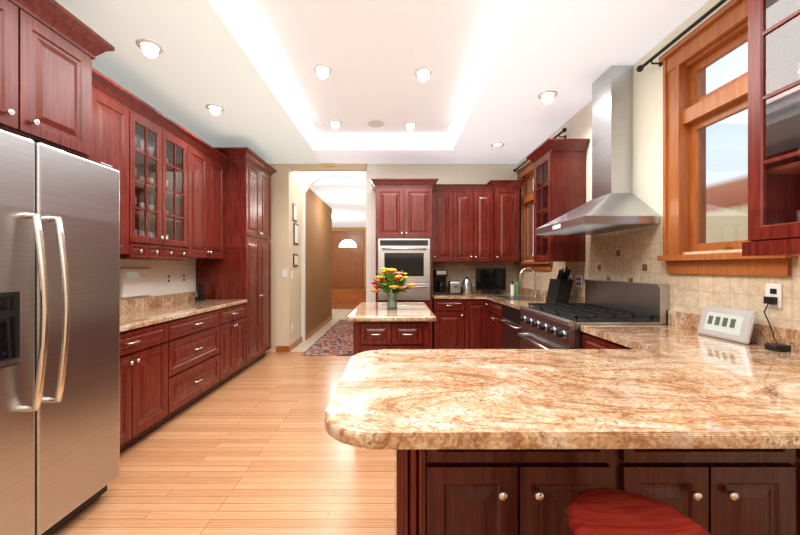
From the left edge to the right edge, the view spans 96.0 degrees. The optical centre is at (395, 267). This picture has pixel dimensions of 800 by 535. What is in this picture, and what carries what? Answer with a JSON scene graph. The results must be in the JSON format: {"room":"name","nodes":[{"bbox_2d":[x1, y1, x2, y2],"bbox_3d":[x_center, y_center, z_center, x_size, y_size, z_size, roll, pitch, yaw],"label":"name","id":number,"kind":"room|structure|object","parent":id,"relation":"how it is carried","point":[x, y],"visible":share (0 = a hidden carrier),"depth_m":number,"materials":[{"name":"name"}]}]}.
{"room":"kitchen","nodes":[
{"label":"kitchen","id":0,"kind":"room"},
{"bbox_2d":[120,259,195,299],"bbox_3d":[-2.510,-0.400,1.985,0.120,3.400,7.370,0,0,0],"label":"wall","id":1,"kind":"structure","parent":0,"point":[161,269],"depth_m":3.86,"materials":[{"name":"white paint"}]},
{"bbox_2d":[0,0,23,135],"bbox_3d":[-2.099,-0.980,1.411,0.697,0.700,0.531,0,0,0],"label":"upper cabinet","id":2,"kind":"object","parent":1,"relation":"attached to","point":[11,11],"depth_m":1.65,"materials":[{"name":"brown wood"}]},
{"bbox_2d":[22,0,95,159],"bbox_3d":[-2.099,-0.980,1.876,0.697,0.700,0.399,0,0,0],"label":"upper cabinet","id":3,"kind":"object","parent":1,"relation":"attached to","point":[60,76],"depth_m":1.87,"materials":[{"name":"brown wood"}]},
{"bbox_2d":[90,72,135,255],"bbox_3d":[-2.272,-0.725,2.481,0.350,1.250,0.758,0,0,0],"label":"upper cabinet","id":4,"kind":"object","parent":1,"relation":"attached to","point":[115,108],"depth_m":2.77,"materials":[{"name":"brown wood"}]},
{"bbox_2d":[120,269,185,297],"bbox_3d":[-2.432,0.140,3.697,0.033,0.260,0.995,0,0,0],"label":"outlet panel","id":5,"kind":"object","parent":1,"relation":"attached to","point":[135,282],"visible":1,"depth_m":3.38,"materials":[{"name":"white plastic"}]},
{"bbox_2d":[148,132,223,259],"bbox_3d":[-2.272,-0.725,4.021,0.350,1.250,0.794,0,0,0],"label":"upper cabinet","id":6,"kind":"object","parent":1,"relation":"attached to","point":[185,194],"depth_m":3.62,"materials":[{"name":"brown wood"}]},
{"bbox_2d":[50,352,395,534],"bbox_3d":[-0.285,1.330,1.925,4.530,0.060,7.250,0,0,0],"label":"floor","id":7,"kind":"structure","parent":0,"point":[255,448],"depth_m":2.29,"materials":[{"name":"brown wood"}]},
{"bbox_2d":[0,129,119,534],"bbox_3d":[-1.960,0.362,1.615,0.968,1.875,0.890,0,0,0],"label":"fridge","id":8,"kind":"object","parent":7,"relation":"on","point":[59,338],"visible":1,"depth_m":1.64,"materials":[{"name":"metal"}]},
{"bbox_2d":[120,320,171,452],"bbox_3d":[-2.139,0.866,2.505,0.617,0.868,0.800,0,0,0],"label":"base cabinet","id":9,"kind":"object","parent":7,"relation":"on","point":[145,352],"depth_m":2.64,"materials":[{"name":"brown wood"}]},
{"bbox_2d":[120,291,246,331],"bbox_3d":[-2.131,0.360,3.260,0.631,0.140,2.312,0,0,0],"label":"countertop","id":10,"kind":"structure","parent":9,"relation":"on","point":[135,313],"depth_m":3.38,"materials":[{"name":"stone"}]},
{"bbox_2d":[195,283,206,300],"bbox_3d":[-2.305,0.289,4.270,0.090,0.199,0.100,0,0,0],"label":"cordless phone","id":11,"kind":"object","parent":10,"relation":"on","point":[200,297],"visible":1,"depth_m":4.25,"materials":[{"name":"black plastic"}]},
{"bbox_2d":[172,308,223,417],"bbox_3d":[-2.139,0.866,3.335,0.617,0.868,0.860,0,0,0],"label":"base cabinet","id":12,"kind":"object","parent":7,"relation":"on","point":[198,339],"depth_m":3.32,"materials":[{"name":"brown wood"}]},
{"bbox_2d":[196,148,271,366],"bbox_3d":[-2.139,-0.075,4.870,0.617,2.750,0.900,0,0,0],"label":"tall cabinet","id":13,"kind":"object","parent":7,"relation":"on","point":[244,272],"depth_m":4.46,"materials":[{"name":"brown wood"}]},
{"bbox_2d":[224,300,247,382],"bbox_3d":[-2.139,0.866,4.090,0.617,0.868,0.650,0,0,0],"label":"base cabinet","id":14,"kind":"object","parent":7,"relation":"on","point":[236,316],"depth_m":4.15,"materials":[{"name":"brown wood"}]},
{"bbox_2d":[353,322,429,354],"bbox_3d":[-0.030,0.866,3.432,0.634,0.868,1.136,0,0,0],"label":"base cabinet","id":15,"kind":"object","parent":7,"relation":"on","point":[368,336],"visible":0.38,"depth_m":2.90,"materials":[{"name":"brown wood"}]},
{"bbox_2d":[346,302,435,321],"bbox_3d":[-0.030,0.410,3.455,0.720,0.040,1.210,0,0,0],"label":"countertop","id":16,"kind":"structure","parent":15,"relation":"on","point":[381,312],"depth_m":3.05,"materials":[{"name":"stone"}]},
{"bbox_2d":[370,268,417,308],"bbox_3d":[-0.013,0.195,3.420,0.462,0.388,0.418,0,0,0],"label":"flower vase","id":17,"kind":"object","parent":16,"relation":"on","point":[390,284],"visible":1,"depth_m":3.37,"materials":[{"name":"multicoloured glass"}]},
{"bbox_2d":[378,300,429,322],"bbox_3d":[0.122,0.880,5.248,0.724,0.840,0.597,0,0,0],"label":"base cabinet","id":18,"kind":"object","parent":7,"relation":"on","point":[427,302],"depth_m":4.97,"materials":[{"name":"brown wood"}]},
{"bbox_2d":[430,295,465,348],"bbox_3d":[0.744,0.866,5.248,0.420,0.868,0.597,0,0,0],"label":"base cabinet","id":19,"kind":"object","parent":7,"relation":"on","point":[448,331],"depth_m":4.95,"materials":[{"name":"brown wood"}]},
{"bbox_2d":[432,286,483,298],"bbox_3d":[0.877,0.360,5.228,0.690,0.140,0.637,0,0,0],"label":"countertop","id":20,"kind":"structure","parent":19,"relation":"on","point":[475,294],"depth_m":5.01,"materials":[{"name":"stone"}]},
{"bbox_2d":[434,269,447,293],"bbox_3d":[0.670,0.209,5.319,0.180,0.360,0.242,0,0,0],"label":"coffee maker","id":21,"kind":"object","parent":20,"relation":"on","point":[440,275],"visible":1,"depth_m":5.23,"materials":[{"name":"black plastic"}]},
{"bbox_2d":[448,281,460,293],"bbox_3d":[0.875,0.293,5.322,0.170,0.192,0.195,0,0,0],"label":"toaster","id":22,"kind":"object","parent":20,"relation":"on","point":[454,287],"visible":1,"depth_m":5.24,"materials":[{"name":"metal"}]},
{"bbox_2d":[461,276,471,293],"bbox_3d":[1.060,0.257,5.331,0.160,0.264,0.253,0,0,0],"label":"kettle","id":23,"kind":"object","parent":20,"relation":"on","point":[466,286],"visible":1,"depth_m":5.27,"materials":[{"name":"metal"}]},
{"bbox_2d":[466,299,487,348],"bbox_3d":[1.121,0.866,5.248,0.333,0.868,0.597,0,0,0],"label":"base cabinet","id":24,"kind":"object","parent":7,"relation":"on","point":[476,309],"depth_m":4.95,"materials":[{"name":"brown wood"}]},
{"bbox_2d":[488,300,502,348],"bbox_3d":[1.574,0.866,4.610,0.607,0.868,0.676,0,0,0],"label":"base cabinet","id":25,"kind":"object","parent":7,"relation":"on","point":[494,308],"depth_m":4.60,"materials":[{"name":"brown wood"}]},
{"bbox_2d":[484,286,584,309],"bbox_3d":[1.549,0.360,4.490,0.654,0.140,2.112,0,0,0],"label":"countertop","id":26,"kind":"structure","parent":25,"relation":"on","point":[528,292],"depth_m":4.46,"materials":[{"name":"stone"}]},
{"bbox_2d":[476,268,505,293],"bbox_3d":[1.410,0.199,5.320,0.440,0.380,0.160,0,0,0],"label":"television","id":27,"kind":"object","parent":26,"relation":"on","point":[489,280],"visible":1,"depth_m":5.30,"materials":[{"name":"black plastic"}]},
{"bbox_2d":[497,267,540,299],"bbox_3d":[1.593,0.193,4.754,0.465,0.392,0.868,0,0,0],"label":"sink faucet","id":28,"kind":"object","parent":26,"relation":"on","point":[514,288],"visible":1,"depth_m":4.61,"materials":[{"name":"metal"}]},
{"bbox_2d":[545,267,573,302],"bbox_3d":[1.700,0.191,3.736,0.130,0.397,0.369,0,0,0],"label":"knife block","id":29,"kind":"object","parent":26,"relation":"on","point":[559,288],"visible":0.98,"depth_m":3.63,"materials":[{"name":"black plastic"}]},
{"bbox_2d":[500,304,520,348],"bbox_3d":[1.548,0.867,3.950,0.655,0.867,0.636,0,0,0],"label":"dishwasher","id":30,"kind":"object","parent":7,"relation":"on","point":[511,328],"visible":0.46,"depth_m":3.96,"materials":[{"name":"metal"}]},
{"bbox_2d":[396,449,631,534],"bbox_3d":[0.372,0.866,1.422,0.705,0.868,0.556,0,0,0],"label":"base cabinet","id":31,"kind":"object","parent":7,"relation":"on","point":[535,491],"depth_m":1.15,"materials":[{"name":"brown wood"}]},
{"bbox_2d":[324,310,799,449],"bbox_3d":[0.843,0.360,1.648,2.066,0.140,1.596,0,0,0],"label":"countertop","id":32,"kind":"structure","parent":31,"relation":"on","point":[678,381],"depth_m":1.10,"materials":[{"name":"stone"}]},
{"bbox_2d":[697,306,756,344],"bbox_3d":[1.803,0.305,1.960,0.074,0.167,0.300,0,0,0],"label":"clock","id":33,"kind":"object","parent":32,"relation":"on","point":[734,325],"visible":0.98,"depth_m":1.93,"materials":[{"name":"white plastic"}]},
{"bbox_2d":[764,343,790,351],"bbox_3d":[1.795,0.374,1.690,0.070,0.029,0.060,0,0,0],"label":"adapter","id":34,"kind":"object","parent":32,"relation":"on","point":[777,347],"visible":1,"depth_m":1.67,"materials":[{"name":"black plastic"}]},
{"bbox_2d":[517,280,669,348],"bbox_3d":[1.504,0.708,2.940,0.744,1.185,0.970,0,0,0],"label":"range","id":35,"kind":"object","parent":7,"relation":"on","point":[551,325],"visible":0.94,"depth_m":2.73,"materials":[{"name":"silver metal"}]},
{"bbox_2d":[582,333,631,348],"bbox_3d":[1.574,0.866,2.075,0.607,0.868,0.746,0,0,0],"label":"base cabinet","id":36,"kind":"object","parent":7,"relation":"on","point":[589,341],"depth_m":2.27,"materials":[{"name":"brown wood"}]},
{"bbox_2d":[565,488,711,534],"bbox_3d":[0.570,0.951,0.840,0.388,0.702,0.348,0,0,0],"label":"bar stool","id":37,"kind":"object","parent":7,"relation":"on","point":[602,511],"visible":1,"depth_m":0.88,"materials":[{"name":"red wood"}]},
{"bbox_2d":[632,448,799,534],"bbox_3d":[1.002,0.866,1.425,0.615,0.868,0.550,0,0,0],"label":"base cabinet","id":38,"kind":"object","parent":7,"relation":"on","point":[726,491],"depth_m":1.15,"materials":[{"name":"brown wood"}]},
{"bbox_2d":[305,188,331,334],"bbox_3d":[-1.660,-0.200,7.760,0.120,3.000,2.680,0,0,0],"label":"wall","id":39,"kind":"structure","parent":0,"point":[319,228],"depth_m":7.41,"materials":[{"name":"brown paint"}]},
{"bbox_2d":[276,316,331,351],"bbox_3d":[-1.708,1.255,7.318,0.244,0.090,3.564,0,0,0],"label":"baseboard","id":40,"kind":"structure","parent":39,"relation":"attached to","point":[292,346],"depth_m":6.12,"materials":[{"name":"brown wood"}]},
{"bbox_2d":[290,309,353,351],"bbox_3d":[-1.400,1.330,9.775,3.600,0.060,8.450,0,0,0],"label":"floor","id":41,"kind":"structure","parent":0,"point":[337,315],"depth_m":7.55,"materials":[{"name":"beige wood"}]},
{"bbox_2d":[301,320,353,355],"bbox_3d":[-0.980,1.294,7.100,0.800,0.011,3.600,0,0,0],"label":"rug","id":42,"kind":"object","parent":41,"relation":"on","point":[336,339],"visible":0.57,"depth_m":6.18,"materials":[{"name":"multicoloured fabric"}]},
{"bbox_2d":[310,179,365,226],"bbox_3d":[-1.810,-1.765,9.486,2.980,0.570,7.869,0,0,0],"label":"ceiling","id":43,"kind":"structure","parent":0,"point":[344,200],"depth_m":7.83,"materials":[{"name":"white paint"}]},
{"bbox_2d":[332,288,365,308],"bbox_3d":[-1.820,1.030,12.275,2.760,0.540,2.050,0,0,0],"label":"floor","id":44,"kind":"structure","parent":0,"point":[348,298],"depth_m":11.75,"materials":[{"name":"brown wood"}]},
{"bbox_2d":[332,227,365,287],"bbox_3d":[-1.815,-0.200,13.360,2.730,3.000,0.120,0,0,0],"label":"door frame","id":45,"kind":"structure","parent":0,"point":[333,228],"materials":[{"name":"brown"}]},
{"bbox_2d":[332,231,363,287],"bbox_3d":[-1.750,-0.297,13.276,1.180,2.105,0.042,0,0,0],"label":"entry door","id":46,"kind":"structure","parent":45,"relation":"in","point":[347,259],"depth_m":13.28,"materials":[{"name":"brown wood"}]},
{"bbox_2d":[55,0,708,163],"bbox_3d":[-0.285,-1.800,1.975,4.330,0.400,7.150,0,0,0],"label":"ceiling","id":47,"kind":"structure","parent":0,"point":[570,52],"depth_m":2.97,"materials":[{"name":"white paint"}]},
{"bbox_2d":[136,39,163,53],"bbox_3d":[-1.770,-1.594,2.600,0.170,0.009,0.167,0,0,0],"label":"recessed light","id":48,"kind":"object","parent":47,"relation":"in","point":[149,46],"depth_m":2.60,"materials":[{"name":"white glass"}]},
{"bbox_2d":[206,104,224,111],"bbox_3d":[-1.800,-1.594,3.600,0.170,0.009,0.167,0,0,0],"label":"recessed light","id":49,"kind":"object","parent":47,"relation":"in","point":[213,107],"depth_m":3.59,"materials":[{"name":"white glass"}]},
{"bbox_2d":[313,64,331,74],"bbox_3d":[-0.660,-1.794,3.270,0.170,0.009,0.167,0,0,0],"label":"recessed light","id":50,"kind":"object","parent":47,"relation":"in","point":[321,69],"depth_m":3.27,"materials":[{"name":"white glass"}]},
{"bbox_2d":[328,120,341,125],"bbox_3d":[-0.745,-1.794,4.470,0.170,0.009,0.167,0,0,0],"label":"recessed light","id":51,"kind":"object","parent":47,"relation":"in","point":[332,122],"depth_m":4.46,"materials":[{"name":"white glass"}]},
{"bbox_2d":[218,0,517,142],"bbox_3d":[-0.170,-1.795,2.050,1.900,0.210,5.700,0,0,0],"label":"ceiling tray","id":52,"kind":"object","parent":47,"relation":"attached to","point":[374,55],"visible":1,"depth_m":3.07,"materials":[{"name":"white paint"}]},
{"bbox_2d":[368,120,383,126],"bbox_3d":[-0.240,-1.794,4.500,0.198,0.009,0.198,0,0,-9],"label":"ceiling speaker","id":53,"kind":"object","parent":47,"relation":"in","point":[375,123],"depth_m":4.47,"materials":[{"name":"white plastic"}]},
{"bbox_2d":[404,122,416,127],"bbox_3d":[0.190,-1.794,4.530,0.170,0.009,0.167,0,0,0],"label":"recessed light","id":54,"kind":"object","parent":47,"relation":"in","point":[408,124],"depth_m":4.52,"materials":[{"name":"white glass"}]},
{"bbox_2d":[414,67,432,77],"bbox_3d":[0.260,-1.794,3.320,0.170,0.009,0.167,0,0,0],"label":"recessed light","id":55,"kind":"object","parent":47,"relation":"in","point":[423,72],"depth_m":3.32,"materials":[{"name":"white glass"}]},
{"bbox_2d":[491,142,503,146],"bbox_3d":[1.330,-1.594,4.680,0.170,0.009,0.167,0,0,0],"label":"recessed light","id":56,"kind":"object","parent":47,"relation":"in","point":[498,144],"depth_m":4.67,"materials":[{"name":"white glass"}]},
{"bbox_2d":[538,90,557,99],"bbox_3d":[1.410,-1.594,3.330,0.170,0.009,0.167,0,0,0],"label":"recessed light","id":57,"kind":"object","parent":47,"relation":"in","point":[549,94],"depth_m":3.32,"materials":[{"name":"white glass"}]},
{"bbox_2d":[266,163,516,351],"bbox_3d":[-0.285,-0.400,5.979,4.330,3.400,0.882,0,0,0],"label":"wall","id":58,"kind":"structure","parent":0,"point":[285,291],"depth_m":5.55,"materials":[{"name":"beige paint"}]},
{"bbox_2d":[282,269,286,276],"bbox_3d":[-1.703,0.090,5.546,0.075,0.120,0.006,0,0,0],"label":"light switch","id":59,"kind":"object","parent":58,"relation":"attached to","point":[284,272],"depth_m":5.54,"materials":[{"name":"white plastic"}]},
{"bbox_2d":[293,203,296,221],"bbox_3d":[-1.631,-0.890,5.860,0.017,0.280,0.220,0,0,0],"label":"framed picture","id":60,"kind":"object","parent":58,"relation":"attached to","point":[294,205],"depth_m":5.83,"materials":[{"name":"grey paper"}]},
{"bbox_2d":[293,254,297,265],"bbox_3d":[-1.631,-0.120,5.900,0.017,0.200,0.240,0,0,0],"label":"framed picture","id":61,"kind":"object","parent":58,"relation":"attached to","point":[295,256],"depth_m":5.86,"materials":[{"name":"grey paper"}]},
{"bbox_2d":[293,223,298,244],"bbox_3d":[-1.631,-0.550,5.930,0.017,0.340,0.260,0,0,0],"label":"framed picture","id":62,"kind":"object","parent":58,"relation":"attached to","point":[295,238],"depth_m":5.87,"materials":[{"name":"grey paper"}]},
{"bbox_2d":[374,179,433,242],"bbox_3d":[0.122,-0.805,5.248,0.776,0.810,0.597,0,0,0],"label":"upper cabinet","id":63,"kind":"object","parent":58,"relation":"attached to","point":[404,207],"depth_m":4.95,"materials":[{"name":"brown wood"}]},
{"bbox_2d":[378,239,429,299],"bbox_3d":[0.122,0.030,5.199,0.720,0.850,0.642,0,0,0],"label":"wall oven","id":64,"kind":"object","parent":63,"relation":"in","point":[411,257],"visible":0.77,"depth_m":4.94,"materials":[{"name":"metal"}]},
{"bbox_2d":[430,183,453,262],"bbox_3d":[0.684,-0.645,5.372,0.300,1.130,0.350,0,0,0],"label":"upper cabinet","id":65,"kind":"object","parent":58,"relation":"attached to","point":[442,245],"depth_m":5.20,"materials":[{"name":"brown wood"}]},
{"bbox_2d":[454,183,493,261],"bbox_3d":[1.129,-0.635,5.372,0.590,1.110,0.350,0,0,0],"label":"upper cabinet","id":66,"kind":"object","parent":58,"relation":"attached to","point":[466,222],"depth_m":5.20,"materials":[{"name":"brown wood"}]},
{"bbox_2d":[432,262,515,285],"bbox_3d":[1.190,0.090,5.546,1.320,0.420,0.008,0,0,0],"label":"backsplash","id":67,"kind":"structure","parent":58,"relation":"attached to","point":[457,271],"depth_m":5.54,"materials":[{"name":"tile"}]},
{"bbox_2d":[494,180,521,261],"bbox_3d":[1.606,-0.660,5.352,0.360,1.160,0.390,0,0,0],"label":"upper cabinet","id":68,"kind":"object","parent":58,"relation":"attached to","point":[506,192],"depth_m":5.16,"materials":[{"name":"brown wood"}]},
{"bbox_2d":[517,0,730,215],"bbox_3d":[1.950,-0.400,1.985,0.140,3.400,7.370,0,0,0],"label":"wall","id":69,"kind":"structure","parent":0,"point":[647,135],"depth_m":2.69,"materials":[{"name":"beige paint"}]},
{"bbox_2d":[515,161,552,270],"bbox_3d":[1.916,-0.705,4.850,0.208,1.490,1.160,0,0,0],"label":"window","id":70,"kind":"structure","parent":69,"relation":"in","point":[526,196],"depth_m":5.26,"materials":[{"name":"brown wood"}]},
{"bbox_2d":[513,128,566,171],"bbox_3d":[1.832,-1.458,4.650,0.092,0.073,1.648,0,0,0],"label":"curtain rod","id":71,"kind":"object","parent":69,"relation":"attached to","point":[557,135],"visible":0.69,"depth_m":4.01,"materials":[{"name":"grey metal"}]},
{"bbox_2d":[569,275,581,286],"label":"outlet plates","id":72,"kind":"object","parent":69,"relation":"attached to","point":[578,277],"depth_m":3.66,"materials":[{"name":"white plastic"}]},
{"bbox_2d":[535,66,660,234],"bbox_3d":[1.607,-0.952,2.990,0.538,1.292,0.900,0,0,0],"label":"range hood","id":73,"kind":"object","parent":69,"relation":"attached to","point":[615,203],"visible":0.98,"depth_m":2.85,"materials":[{"name":"metal"}]},
{"bbox_2d":[516,216,799,329],"bbox_3d":[1.875,-0.030,2.875,0.010,0.660,5.350,0,0,0],"label":"tile backsplash","id":74,"kind":"structure","parent":69,"relation":"attached to","point":[629,255],"depth_m":2.49,"materials":[{"name":"tile"}]},
{"bbox_2d":[636,0,726,71],"bbox_3d":[1.832,-1.458,2.055,0.092,0.073,1.258,0,0,0],"label":"curtain rod","id":75,"kind":"object","parent":69,"relation":"attached to","point":[640,68],"visible":0.9,"depth_m":2.30,"materials":[{"name":"grey metal"}]},
{"bbox_2d":[657,0,798,275],"bbox_3d":[1.916,-0.705,2.080,0.208,1.490,0.820,0,0,0],"label":"window","id":76,"kind":"structure","parent":69,"relation":"in","point":[692,110],"depth_m":2.29,"materials":[{"name":"brown wood"}]},
{"bbox_2d":[764,283,781,343],"label":"outlet plates","id":77,"kind":"object","parent":69,"relation":"attached to","point":[773,296],"depth_m":1.77,"materials":[{"name":"white plastic"}]},
{"label":"outside","id":78,"kind":"structure","parent":0,"visible":0},
{"bbox_2d":[706,42,747,242],"bbox_3d":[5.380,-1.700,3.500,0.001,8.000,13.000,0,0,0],"label":"window pane","id":79,"kind":"structure","parent":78,"point":[735,174],"depth_m":5.83,"materials":[{"name":"clear glass"}]}
]}

